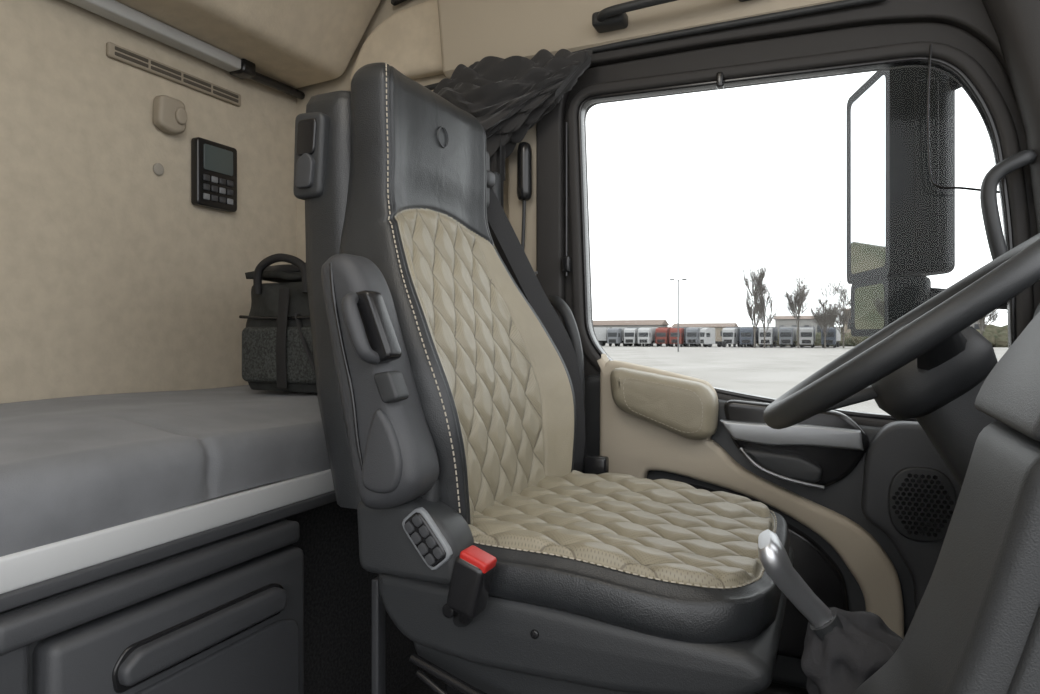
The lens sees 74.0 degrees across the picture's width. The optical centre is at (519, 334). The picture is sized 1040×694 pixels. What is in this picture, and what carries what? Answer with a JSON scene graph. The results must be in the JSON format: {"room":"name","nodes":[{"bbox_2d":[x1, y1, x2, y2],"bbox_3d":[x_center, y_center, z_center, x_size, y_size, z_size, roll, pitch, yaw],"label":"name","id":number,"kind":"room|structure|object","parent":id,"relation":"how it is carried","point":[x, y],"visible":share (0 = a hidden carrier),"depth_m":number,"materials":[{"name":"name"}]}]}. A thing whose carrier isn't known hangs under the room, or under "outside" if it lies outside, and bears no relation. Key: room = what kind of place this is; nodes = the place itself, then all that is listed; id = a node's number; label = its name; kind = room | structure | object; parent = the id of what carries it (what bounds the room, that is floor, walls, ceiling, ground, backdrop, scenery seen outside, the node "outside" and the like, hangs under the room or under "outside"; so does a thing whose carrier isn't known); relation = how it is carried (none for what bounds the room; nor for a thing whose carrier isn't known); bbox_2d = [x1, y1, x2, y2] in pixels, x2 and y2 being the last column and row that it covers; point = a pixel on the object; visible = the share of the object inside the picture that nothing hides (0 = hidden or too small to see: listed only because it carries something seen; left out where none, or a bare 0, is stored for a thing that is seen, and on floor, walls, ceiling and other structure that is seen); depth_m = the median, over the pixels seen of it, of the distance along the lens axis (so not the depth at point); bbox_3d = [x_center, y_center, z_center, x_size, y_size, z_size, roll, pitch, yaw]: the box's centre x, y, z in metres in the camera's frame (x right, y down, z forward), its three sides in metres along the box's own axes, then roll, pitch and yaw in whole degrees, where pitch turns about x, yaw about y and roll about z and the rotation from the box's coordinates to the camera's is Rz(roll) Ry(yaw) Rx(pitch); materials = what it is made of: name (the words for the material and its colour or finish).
{"room":"vehicle interior","nodes":[
{"label":"vehicle interior","id":0,"kind":"room"},
{"bbox_2d":[0,0,296,403],"bbox_3d":[-1.234,-0.175,1.222,0.060,2.150,2.400,0,0,24],"label":"wall","id":1,"kind":"structure","parent":0,"point":[112,281],"depth_m":1.69,"materials":[{"name":"beige fabric"}]},
{"bbox_2d":[153,163,163,175],"bbox_3d":[-0.938,-0.430,1.790,0.008,0.032,0.030,0,0,24],"label":"button","id":2,"kind":"object","parent":1,"relation":"attached to","point":[158,169],"visible":1,"depth_m":1.79,"materials":[{"name":"grey plastic"}]},
{"bbox_2d":[153,95,186,133],"bbox_3d":[-0.912,-0.574,1.803,0.045,0.092,0.083,0,0,24],"label":"coat hook","id":3,"kind":"object","parent":1,"relation":"attached to","point":[169,113],"visible":1,"depth_m":1.79,"materials":[{"name":"beige plastic"}]},
{"bbox_2d":[106,42,240,106],"bbox_3d":[-0.909,-0.690,1.849,0.016,0.036,0.410,0,0,24],"label":"air vent","id":4,"kind":"object","parent":1,"relation":"in","point":[114,51],"visible":1,"depth_m":1.81,"materials":[{"name":"beige plastic"}]},
{"bbox_2d":[191,137,236,211],"bbox_3d":[-0.859,-0.448,1.941,0.028,0.185,0.140,0,0,24],"label":"control panel","id":5,"kind":"object","parent":1,"relation":"attached to","point":[197,144],"visible":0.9,"depth_m":1.90,"materials":[{"name":"black plastic"}]},
{"bbox_2d":[203,193,209,199],"bbox_3d":[-0.861,-0.381,1.896,0.006,0.017,0.021,0,0,24],"label":"key","id":6,"kind":"object","parent":5,"relation":"attached to","point":[206,196],"visible":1,"depth_m":1.89,"materials":[{"name":"grey plastic"}]},
{"bbox_2d":[203,183,209,190],"bbox_3d":[-0.861,-0.406,1.896,0.006,0.017,0.021,0,0,24],"label":"key","id":7,"kind":"object","parent":5,"relation":"attached to","point":[205,186],"visible":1,"depth_m":1.89,"materials":[{"name":"grey plastic"}]},
{"bbox_2d":[203,174,209,180],"bbox_3d":[-0.861,-0.432,1.896,0.006,0.017,0.021,0,0,24],"label":"key","id":8,"kind":"object","parent":5,"relation":"attached to","point":[206,177],"visible":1,"depth_m":1.89,"materials":[{"name":"grey plastic"}]},
{"bbox_2d":[211,195,217,201],"bbox_3d":[-0.850,-0.381,1.921,0.006,0.017,0.021,0,0,24],"label":"key","id":9,"kind":"object","parent":5,"relation":"attached to","point":[213,197],"visible":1,"depth_m":1.92,"materials":[{"name":"grey plastic"}]},
{"bbox_2d":[211,185,217,191],"bbox_3d":[-0.850,-0.406,1.921,0.006,0.017,0.021,0,0,24],"label":"key","id":10,"kind":"object","parent":5,"relation":"attached to","point":[213,188],"visible":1,"depth_m":1.92,"materials":[{"name":"grey plastic"}]},
{"bbox_2d":[211,176,217,182],"bbox_3d":[-0.850,-0.432,1.921,0.006,0.017,0.021,0,0,24],"label":"key","id":11,"kind":"object","parent":5,"relation":"attached to","point":[213,179],"visible":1,"depth_m":1.92,"materials":[{"name":"grey plastic"}]},
{"bbox_2d":[204,144,232,175],"bbox_3d":[-0.845,-0.490,1.935,0.004,0.070,0.100,0,0,24],"label":"display","id":12,"kind":"object","parent":5,"relation":"attached to","point":[219,160],"visible":1,"depth_m":1.93,"materials":[{"name":"grey glass"}]},
{"bbox_2d":[219,197,225,202],"bbox_3d":[-0.839,-0.381,1.946,0.006,0.017,0.021,0,0,24],"label":"key","id":13,"kind":"object","parent":5,"relation":"attached to","point":[221,199],"visible":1,"depth_m":1.94,"materials":[{"name":"grey plastic"}]},
{"bbox_2d":[219,187,225,193],"bbox_3d":[-0.839,-0.406,1.946,0.006,0.017,0.021,0,0,24],"label":"key","id":14,"kind":"object","parent":5,"relation":"attached to","point":[221,190],"visible":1,"depth_m":1.94,"materials":[{"name":"grey plastic"}]},
{"bbox_2d":[219,178,225,184],"bbox_3d":[-0.839,-0.432,1.946,0.006,0.017,0.021,0,0,24],"label":"key","id":15,"kind":"object","parent":5,"relation":"attached to","point":[221,181],"visible":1,"depth_m":1.94,"materials":[{"name":"grey plastic"}]},
{"bbox_2d":[227,198,232,204],"bbox_3d":[-0.828,-0.381,1.970,0.006,0.017,0.021,0,0,24],"label":"key","id":16,"kind":"object","parent":5,"relation":"attached to","point":[229,201],"visible":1,"depth_m":1.97,"materials":[{"name":"grey plastic"}]},
{"bbox_2d":[227,189,232,195],"bbox_3d":[-0.828,-0.406,1.970,0.006,0.017,0.021,0,0,24],"label":"key","id":17,"kind":"object","parent":5,"relation":"attached to","point":[229,192],"visible":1,"depth_m":1.97,"materials":[{"name":"grey plastic"}]},
{"bbox_2d":[227,180,232,186],"bbox_3d":[-0.828,-0.432,1.970,0.006,0.017,0.021,0,0,24],"label":"key","id":18,"kind":"object","parent":5,"relation":"attached to","point":[229,183],"visible":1,"depth_m":1.97,"materials":[{"name":"grey plastic"}]},
{"bbox_2d":[65,0,380,99],"bbox_3d":[-0.953,-0.990,1.117,0.537,0.480,2.241,0,0,24],"label":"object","id":19,"kind":"object","parent":1,"relation":"attached to","point":[285,46],"visible":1,"depth_m":1.88,"materials":[{"name":"beige fabric"}]},
{"bbox_2d":[297,0,507,261],"bbox_3d":[-0.310,-0.175,2.092,0.900,2.150,0.050,0,0,24],"label":"wall","id":20,"kind":"structure","parent":0,"point":[385,9],"depth_m":2.17,"materials":[{"name":"beige fabric"}]},
{"bbox_2d":[285,501,423,693],"bbox_3d":[-0.370,0.615,1.660,0.050,0.570,0.765,0,0,24],"label":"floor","id":21,"kind":"structure","parent":20,"relation":"attached to","point":[337,589],"depth_m":1.53,"materials":[{"name":"carpet"}]},
{"bbox_2d":[350,0,443,81],"bbox_3d":[-0.346,-0.868,2.054,0.374,0.216,0.052,0,0,24],"label":"trim","id":22,"kind":"structure","parent":20,"relation":"attached to","point":[408,40],"depth_m":2.02,"materials":[{"name":"beige fabric"}]},
{"bbox_2d":[391,0,405,5],"bbox_3d":[-0.287,-1.039,2.024,0.211,0.102,0.025,0,0,24],"label":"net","id":23,"kind":"object","parent":20,"relation":"attached to","point":[393,2],"visible":1,"depth_m":2.06,"materials":[{"name":"fabric"}]},
{"bbox_2d":[397,671,445,693],"bbox_3d":[-0.070,0.920,0.691,2.500,0.040,2.300,0,0,24],"label":"floor","id":24,"kind":"structure","parent":0,"point":[417,686],"depth_m":1.76,"materials":[{"name":"carpet"}]},
{"bbox_2d":[0,518,303,693],"bbox_3d":[-0.991,0.616,0.710,0.708,0.568,1.470,0,0,24],"label":"locker","id":25,"kind":"object","parent":24,"relation":"on","point":[225,615],"visible":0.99,"depth_m":1.00,"materials":[{"name":"grey plastic"}]},
{"bbox_2d":[0,385,335,612],"bbox_3d":[-0.875,0.234,1.080,0.702,0.188,2.240,0,0,24],"label":"bunk bed","id":26,"kind":"object","parent":25,"relation":"on","point":[93,488],"visible":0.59,"depth_m":1.05,"materials":[{"name":"grey fabric"}]},
{"bbox_2d":[239,253,316,391],"bbox_3d":[-0.438,-0.028,1.819,0.425,0.334,0.474,0,0,24],"label":"bag","id":27,"kind":"object","parent":26,"relation":"on","point":[277,346],"visible":0.25,"depth_m":1.65,"materials":[{"name":"fabric"}]},
{"bbox_2d":[372,576,384,693],"bbox_3d":[-0.257,0.670,1.252,0.015,0.460,0.025,0,0,24],"label":"post","id":28,"kind":"object","parent":24,"relation":"on","point":[378,609],"visible":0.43,"depth_m":1.24,"materials":[{"name":"grey plastic"}]},
{"bbox_2d":[293,62,793,693],"bbox_3d":[0.018,0.221,1.144,0.784,1.357,0.651,0,0,24],"label":"seat","id":29,"kind":"object","parent":24,"relation":"on","point":[447,405],"visible":1,"depth_m":1.00,"materials":[{"name":"leather"}]},
{"bbox_2d":[293,112,329,199],"bbox_3d":[-0.349,-0.302,1.167,0.067,0.144,0.035,0,0,25],"label":"control panel","id":30,"kind":"object","parent":29,"relation":"attached to","point":[312,129],"depth_m":1.15,"materials":[{"name":"grey plastic"}]},
{"bbox_2d":[447,545,496,626],"bbox_3d":[-0.075,0.345,0.921,0.059,0.131,0.109,0,0,-31],"label":"seat belt buckle","id":31,"kind":"object","parent":29,"relation":"attached to","point":[473,569],"visible":1,"depth_m":0.89,"materials":[{"name":"black plastic"}]},
{"bbox_2d":[486,151,608,474],"bbox_3d":[0.019,-0.035,1.533,0.357,0.730,0.255,0,0,24],"label":"belt","id":32,"kind":"object","parent":29,"relation":"attached to","point":[507,244],"visible":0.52,"depth_m":1.53,"materials":[{"name":"black fabric"}]},
{"bbox_2d":[446,470,789,642],"bbox_3d":[0.162,0.329,1.135,0.511,0.106,0.536,0,0,25],"label":"cushion","id":33,"kind":"object","parent":29,"relation":"on","point":[581,557],"depth_m":0.93,"materials":[{"name":"leather"}]},
{"bbox_2d":[758,529,902,693],"bbox_3d":[0.406,0.565,0.797,0.242,0.670,0.168,0,0,24],"label":"lever","id":34,"kind":"object","parent":24,"relation":"on","point":[843,649],"visible":0.68,"depth_m":0.77,"materials":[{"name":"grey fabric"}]},
{"bbox_2d":[853,303,1039,693],"bbox_3d":[0.846,0.390,0.779,0.950,1.020,1.080,0,0,24],"label":"dashboard","id":35,"kind":"object","parent":24,"relation":"on","point":[974,628],"visible":1,"depth_m":0.49,"materials":[{"name":"grey plastic"}]},
{"bbox_2d":[763,233,1039,487],"bbox_3d":[0.550,0.066,0.980,0.434,0.422,0.420,0,0,-26],"label":"steering wheel","id":36,"kind":"object","parent":35,"relation":"attached to","point":[929,366],"visible":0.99,"depth_m":0.88,"materials":[{"name":"grey plastic"}]},
{"bbox_2d":[623,378,702,432],"bbox_3d":[0.319,0.157,1.552,0.181,0.118,0.001,0,0,24],"label":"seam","id":37,"kind":"object","parent":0,"point":[627,378],"depth_m":1.55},
{"bbox_2d":[536,0,1011,693],"bbox_3d":[0.815,0.085,1.499,1.660,1.630,0.095,0,0,24],"label":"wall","id":38,"kind":"structure","parent":0,"point":[971,16],"depth_m":1.63,"materials":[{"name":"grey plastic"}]},
{"bbox_2d":[508,124,535,270],"bbox_3d":[0.029,0.030,1.872,0.100,1.540,0.090,0,0,24],"label":"trim","id":39,"kind":"structure","parent":38,"relation":"attached to","point":[514,204],"depth_m":1.83,"materials":[{"name":"beige plastic"}]},
{"bbox_2d":[517,142,537,273],"bbox_3d":[0.017,-0.315,1.783,0.040,0.370,0.069,0,0,-22],"label":"handle","id":40,"kind":"object","parent":38,"relation":"hanging from","point":[524,152],"visible":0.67,"depth_m":1.78,"materials":[{"name":"black plastic"}]},
{"bbox_2d":[437,0,840,78],"bbox_3d":[0.480,-0.981,1.523,1.590,0.538,0.330,0,0,24],"label":"trim","id":41,"kind":"structure","parent":38,"relation":"attached to","point":[471,31],"depth_m":1.75,"materials":[{"name":"beige"}]},
{"bbox_2d":[424,0,886,209],"bbox_3d":[0.208,-0.490,1.663,1.200,0.464,0.174,0,0,24],"label":"curtain","id":42,"kind":"object","parent":38,"relation":"hanging from","point":[508,96],"visible":0.67,"depth_m":1.72,"materials":[{"name":"fabric"}]},
{"bbox_2d":[610,367,718,439],"bbox_3d":[0.333,0.156,1.599,0.242,0.158,0.095,0,0,24],"label":"pad","id":43,"kind":"object","parent":38,"relation":"attached to","point":[680,409],"visible":0.99,"depth_m":1.55,"materials":[{"name":"beige leather"}]},
{"bbox_2d":[592,0,749,32],"bbox_3d":[0.359,-0.767,1.590,0.405,0.045,0.089,0,0,24],"label":"handle","id":44,"kind":"object","parent":38,"relation":"attached to","point":[612,18],"visible":1,"depth_m":1.63,"materials":[{"name":"grey plastic"}]},
{"bbox_2d":[597,354,903,638],"bbox_3d":[0.497,0.373,1.565,0.654,0.654,0.060,0,0,24],"label":"trim","id":45,"kind":"structure","parent":38,"relation":"attached to","point":[634,446],"depth_m":1.55,"materials":[{"name":"beige plastic"}]},
{"bbox_2d":[566,41,1033,614],"bbox_3d":[0.564,0.032,1.556,0.994,1.337,0.100,0,0,24],"label":"door","id":46,"kind":"structure","parent":38,"relation":"in","point":[898,445],"depth_m":1.42,"materials":[{"name":"grey plastic"}]},
{"bbox_2d":[585,374,913,688],"bbox_3d":[0.596,0.440,1.561,0.950,0.680,0.065,0,0,24],"label":"door panel","id":47,"kind":"object","parent":46,"relation":"attached to","point":[844,497],"visible":0.16,"depth_m":1.51,"materials":[{"name":"grey plastic"}]},
{"bbox_2d":[547,296,584,411],"bbox_3d":[0.109,0.122,1.700,0.130,0.442,0.095,0,0,24],"label":"handle","id":48,"kind":"object","parent":47,"relation":"attached to","point":[567,316],"visible":0.49,"depth_m":1.65,"materials":[{"name":"grey plastic"}]},
{"bbox_2d":[687,483,848,658],"bbox_3d":[0.509,0.521,1.554,0.437,0.358,0.050,0,0,24],"label":"pocket","id":49,"kind":"object","parent":47,"relation":"attached to","point":[819,571],"visible":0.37,"depth_m":1.48,"materials":[{"name":"black plastic"}]},
{"bbox_2d":[562,44,999,275],"bbox_3d":[0.536,-0.380,1.573,0.931,0.460,0.034,0,0,24],"label":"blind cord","id":50,"kind":"object","parent":46,"relation":"attached to","point":[566,260],"visible":0.98,"depth_m":1.61,"materials":[{"name":"black plastic"}]},
{"bbox_2d":[577,56,1016,421],"bbox_3d":[0.578,-0.212,1.587,0.938,0.794,0.032,0,0,24],"label":"seal","id":51,"kind":"object","parent":46,"relation":"attached to","point":[946,66],"visible":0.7,"depth_m":1.55,"materials":[{"name":"black rubber"}]},
{"bbox_2d":[888,466,956,541],"bbox_3d":[0.809,0.340,1.390,0.120,0.150,0.020,0,0,24],"label":"speaker grille","id":52,"kind":"object","parent":46,"relation":"attached to","point":[899,477],"visible":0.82,"depth_m":1.38,"materials":[{"name":"grey plastic"}]},
{"bbox_2d":[892,473,953,536],"bbox_3d":[0.805,0.340,1.380,0.107,0.123,0.001,0,0,24],"label":"speaker holes","id":53,"kind":"object","parent":52,"relation":"attached to","point":[922,476],"visible":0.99,"depth_m":1.38,"materials":[{"name":"black plastic"}]},
{"bbox_2d":[564,22,1039,689],"bbox_3d":[0.588,0.058,1.559,1.053,1.480,0.135,0,0,24],"label":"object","id":54,"kind":"structure","parent":38,"relation":"in","point":[851,38],"depth_m":1.51,"materials":[{"name":"grey plastic"}]},
{"bbox_2d":[739,447,823,489],"bbox_3d":[0.567,0.288,1.502,0.175,0.077,0.057,0,0,24],"label":"door handle","id":55,"kind":"object","parent":54,"relation":"attached to","point":[793,466],"depth_m":1.48,"materials":[{"name":"grey plastic"}]},
{"bbox_2d":[846,67,1006,336],"bbox_3d":[0.992,-0.331,1.671,0.198,0.670,0.591,0,0,-16],"label":"mirror","id":56,"kind":"object","parent":38,"relation":"attached to","point":[900,226],"visible":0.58,"depth_m":1.67,"materials":[{"name":"black mirror"}]},
{"bbox_2d":[980,0,1039,259],"bbox_3d":[0.989,-0.525,1.338,0.359,1.150,0.105,0,0,24],"label":"pillar","id":57,"kind":"structure","parent":38,"relation":"attached to","point":[1016,23],"depth_m":1.32,"materials":[{"name":"grey plastic"}]},
{"label":"outside","id":58,"kind":"structure","parent":0,"visible":0},
{"bbox_2d":[602,343,1007,413],"bbox_3d":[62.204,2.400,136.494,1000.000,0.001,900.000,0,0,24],"label":"parking lot","id":59,"kind":"structure","parent":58,"point":[771,372],"depth_m":58.10,"materials":[{"name":"concrete"}]},
{"bbox_2d":[594,327,608,345],"bbox_3d":[12.406,0.390,150.397,14.160,4.000,2.500,0,0,24],"label":"truck","id":60,"kind":"object","parent":59,"relation":"on","point":[601,332],"visible":0.16,"depth_m":146.89,"materials":[{"name":"grey metal"}]},
{"bbox_2d":[607,327,636,345],"bbox_3d":[22.925,0.390,149.864,2.500,4.000,14.160,0,0,31],"label":"truck","id":61,"kind":"object","parent":59,"relation":"on","point":[615,335],"visible":0.63,"depth_m":144.16,"materials":[{"name":"grey metal"}]},
{"bbox_2d":[593,325,667,343],"bbox_3d":[30.817,-0.210,200.251,22.000,5.200,10.000,0,0,24],"label":"facade","id":62,"kind":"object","parent":59,"relation":"on","point":[609,326],"visible":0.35,"depth_m":195.17,"materials":[{"name":"grey paint"}]},
{"bbox_2d":[593,320,668,324],"bbox_3d":[30.817,-3.580,200.251,23.000,1.540,11.000,0,0,24],"label":"roof","id":63,"kind":"structure","parent":62,"relation":"on","point":[595,322],"depth_m":196.99,"materials":[{"name":"brown tile"}]},
{"bbox_2d":[624,327,647,345],"bbox_3d":[25.625,0.390,149.780,2.500,4.000,14.160,0,0,25],"label":"truck","id":64,"kind":"object","parent":59,"relation":"on","point":[630,333],"visible":0.65,"depth_m":143.56,"materials":[{"name":"grey metal"}]},
{"bbox_2d":[638,327,659,346],"bbox_3d":[27.959,0.390,147.614,2.500,4.000,14.160,0,0,23],"label":"truck","id":65,"kind":"object","parent":59,"relation":"on","point":[646,335],"visible":0.78,"depth_m":141.44,"materials":[{"name":"grey metal"}]},
{"bbox_2d":[639,339,646,342],"bbox_3d":[25.243,1.240,141.162,1.600,0.700,0.160,0,0,23],"label":"grille","id":66,"kind":"object","parent":65,"relation":"attached to","point":[640,340],"depth_m":141.13,"materials":[{"name":"grey"}]},
{"bbox_2d":[655,327,672,346],"bbox_3d":[31.863,0.390,148.036,2.500,4.000,14.160,0,0,25],"label":"truck","id":67,"kind":"object","parent":59,"relation":"on","point":[662,334],"visible":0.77,"depth_m":141.82,"materials":[{"name":"red metal"}]},
{"bbox_2d":[657,339,664,342],"bbox_3d":[28.955,1.240,141.668,1.600,0.700,0.160,0,0,25],"label":"grille","id":68,"kind":"object","parent":67,"relation":"attached to","point":[658,340],"depth_m":141.59,"materials":[{"name":"grey"}]},
{"bbox_2d":[670,278,686,351],"bbox_3d":[22.582,-2.810,98.504,2.400,10.420,0.400,0,0,24],"label":"street lamp","id":69,"kind":"object","parent":59,"relation":"on","point":[685,278],"visible":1,"depth_m":98.52,"materials":[{"name":"grey metal"}]},
{"bbox_2d":[669,327,694,346],"bbox_3d":[34.731,0.390,145.613,2.500,4.000,14.160,0,0,29],"label":"truck","id":70,"kind":"object","parent":59,"relation":"on","point":[682,330],"visible":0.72,"depth_m":139.76,"materials":[{"name":"red metal"}]},
{"bbox_2d":[686,327,707,346],"bbox_3d":[37.272,0.390,144.472,2.500,4.000,14.160,0,0,25],"label":"truck","id":71,"kind":"object","parent":59,"relation":"on","point":[692,333],"visible":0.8,"depth_m":138.30,"materials":[{"name":"grey metal"}]},
{"bbox_2d":[688,339,695,342],"bbox_3d":[34.364,1.240,138.104,1.600,0.700,0.160,0,0,25],"label":"grille","id":72,"kind":"object","parent":71,"relation":"attached to","point":[689,340],"depth_m":138.01,"materials":[{"name":"grey metal"}]},
{"bbox_2d":[700,328,727,346],"bbox_3d":[38.061,0.490,135.190,5.160,3.800,2.460,0,0,-10],"label":"truck","id":73,"kind":"object","parent":59,"relation":"on","point":[707,335],"visible":0.97,"depth_m":133.88,"materials":[{"name":"grey metal"}]},
{"bbox_2d":[708,327,725,340],"bbox_3d":[51.666,0.090,192.947,16.000,4.600,10.000,0,0,24],"label":"facade","id":74,"kind":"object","parent":59,"relation":"on","point":[718,337],"visible":0.09,"depth_m":186.55,"materials":[{"name":"brown paint"}]},
{"bbox_2d":[671,323,737,326],"bbox_3d":[51.666,-2.770,192.947,17.000,1.120,11.000,0,0,24],"label":"roof","id":75,"kind":"structure","parent":74,"relation":"on","point":[674,324],"depth_m":190.09,"materials":[{"name":"brown tile"}]},
{"bbox_2d":[722,327,749,346],"bbox_3d":[44.699,0.390,140.992,2.500,4.000,14.160,0,0,34],"label":"truck","id":76,"kind":"object","parent":59,"relation":"on","point":[730,334],"visible":0.63,"depth_m":135.44,"materials":[{"name":"grey metal"}]},
{"bbox_2d":[740,327,763,346],"bbox_3d":[46.874,0.390,138.981,2.500,4.000,14.160,0,0,29],"label":"truck","id":77,"kind":"object","parent":59,"relation":"on","point":[746,333],"visible":0.68,"depth_m":133.00,"materials":[{"name":"grey metal"}]},
{"bbox_2d":[741,261,767,347],"bbox_3d":[42.706,-5.704,125.801,5.295,16.207,4.745,0,0,24],"label":"bare tree","id":78,"kind":"object","parent":59,"relation":"on","point":[758,279],"visible":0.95,"depth_m":125.03,"materials":[{"name":"grey plant"}]},
{"bbox_2d":[753,277,778,347],"bbox_3d":[44.605,-4.877,125.564,4.632,14.554,5.917,0,0,24],"label":"bare tree","id":79,"kind":"object","parent":59,"relation":"on","point":[761,303],"visible":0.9,"depth_m":125.55,"materials":[{"name":"grey plant"}]},
{"bbox_2d":[759,327,777,346],"bbox_3d":[49.597,0.390,137.756,2.500,4.000,14.160,0,0,25],"label":"truck","id":80,"kind":"object","parent":59,"relation":"on","point":[771,336],"visible":0.94,"depth_m":131.71,"materials":[{"name":"grey metal"}]},
{"bbox_2d":[779,327,796,347],"bbox_3d":[53.287,0.390,137.173,2.500,4.000,14.160,0,0,25],"label":"truck","id":81,"kind":"object","parent":59,"relation":"on","point":[787,335],"visible":1,"depth_m":131.03,"materials":[{"name":"grey metal"}]},
{"bbox_2d":[781,270,815,347],"bbox_3d":[50.584,-4.906,125.477,6.656,14.612,7.043,0,0,24],"label":"bare tree","id":82,"kind":"object","parent":59,"relation":"on","point":[800,297],"visible":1,"depth_m":125.58,"materials":[{"name":"grey plant"}]},
{"bbox_2d":[775,319,833,332],"bbox_3d":[74.495,-0.860,180.345,14.000,6.500,10.000,0,0,24],"label":"facade","id":83,"kind":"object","parent":59,"relation":"on","point":[786,322],"visible":0.24,"depth_m":176.54,"materials":[{"name":"grey paint"}]},
{"bbox_2d":[773,315,819,318],"bbox_3d":[74.495,-4.600,180.345,15.000,0.980,11.000,0,0,24],"label":"roof","id":84,"kind":"structure","parent":83,"relation":"on","point":[807,316],"depth_m":178.75,"materials":[{"name":"brown tile"}]},
{"bbox_2d":[799,327,814,347],"bbox_3d":[56.563,0.390,135.680,2.500,4.000,14.160,0,0,25],"label":"truck","id":85,"kind":"object","parent":59,"relation":"on","point":[806,334],"visible":1,"depth_m":129.44,"materials":[{"name":"grey metal"}]},
{"bbox_2d":[809,271,845,347],"bbox_3d":[54.677,-4.865,123.082,6.336,14.531,7.212,0,0,24],"label":"bare tree","id":86,"kind":"object","parent":59,"relation":"on","point":[833,313],"visible":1,"depth_m":122.76,"materials":[{"name":"grey plant"}]},
{"bbox_2d":[821,326,840,347],"bbox_3d":[60.806,0.390,134.829,2.500,4.000,14.160,0,0,29],"label":"truck","id":87,"kind":"object","parent":59,"relation":"on","point":[833,335],"visible":0.88,"depth_m":128.81,"materials":[{"name":"grey"}]},
{"bbox_2d":[823,340,832,343],"bbox_3d":[57.460,1.240,128.680,1.600,0.700,0.160,0,0,29],"label":"grille","id":88,"kind":"object","parent":87,"relation":"attached to","point":[827,341],"depth_m":128.55,"materials":[{"name":"grey"}]},
{"bbox_2d":[825,276,850,347],"bbox_3d":[58.276,-4.412,124.095,6.565,13.624,7.590,0,0,24],"label":"bare tree","id":89,"kind":"object","parent":59,"relation":"on","point":[844,317],"visible":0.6,"depth_m":124.09,"materials":[{"name":"grey plant"}]},
{"bbox_2d":[844,310,850,332],"bbox_3d":[85.950,-1.860,172.927,9.000,8.500,12.000,0,0,24],"label":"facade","id":90,"kind":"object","parent":59,"relation":"on","point":[845,326],"visible":0.07,"depth_m":169.03,"materials":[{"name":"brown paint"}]},
{"bbox_2d":[738,324,1007,333],"bbox_3d":[89.389,0.280,220.585,206.669,7.536,12.980,0,0,24],"label":"hedge","id":91,"kind":"object","parent":59,"relation":"on","point":[993,329],"visible":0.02,"depth_m":196.20,"materials":[{"name":"green plant"}]},
{"bbox_2d":[757,329,1007,346],"bbox_3d":[92.691,1.091,136.416,87.489,4.706,6.636,0,0,24],"label":"hedge","id":92,"kind":"object","parent":59,"relation":"on","point":[1000,339],"visible":0.11,"depth_m":144.02,"materials":[{"name":"green plant"}]},
{"bbox_2d":[969,270,1001,334],"bbox_3d":[76.234,-4.888,113.872,6.435,14.576,6.390,0,0,24],"label":"bare tree","id":93,"kind":"object","parent":59,"relation":"on","point":[992,315],"visible":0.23,"depth_m":112.94,"materials":[{"name":"grey plant"}]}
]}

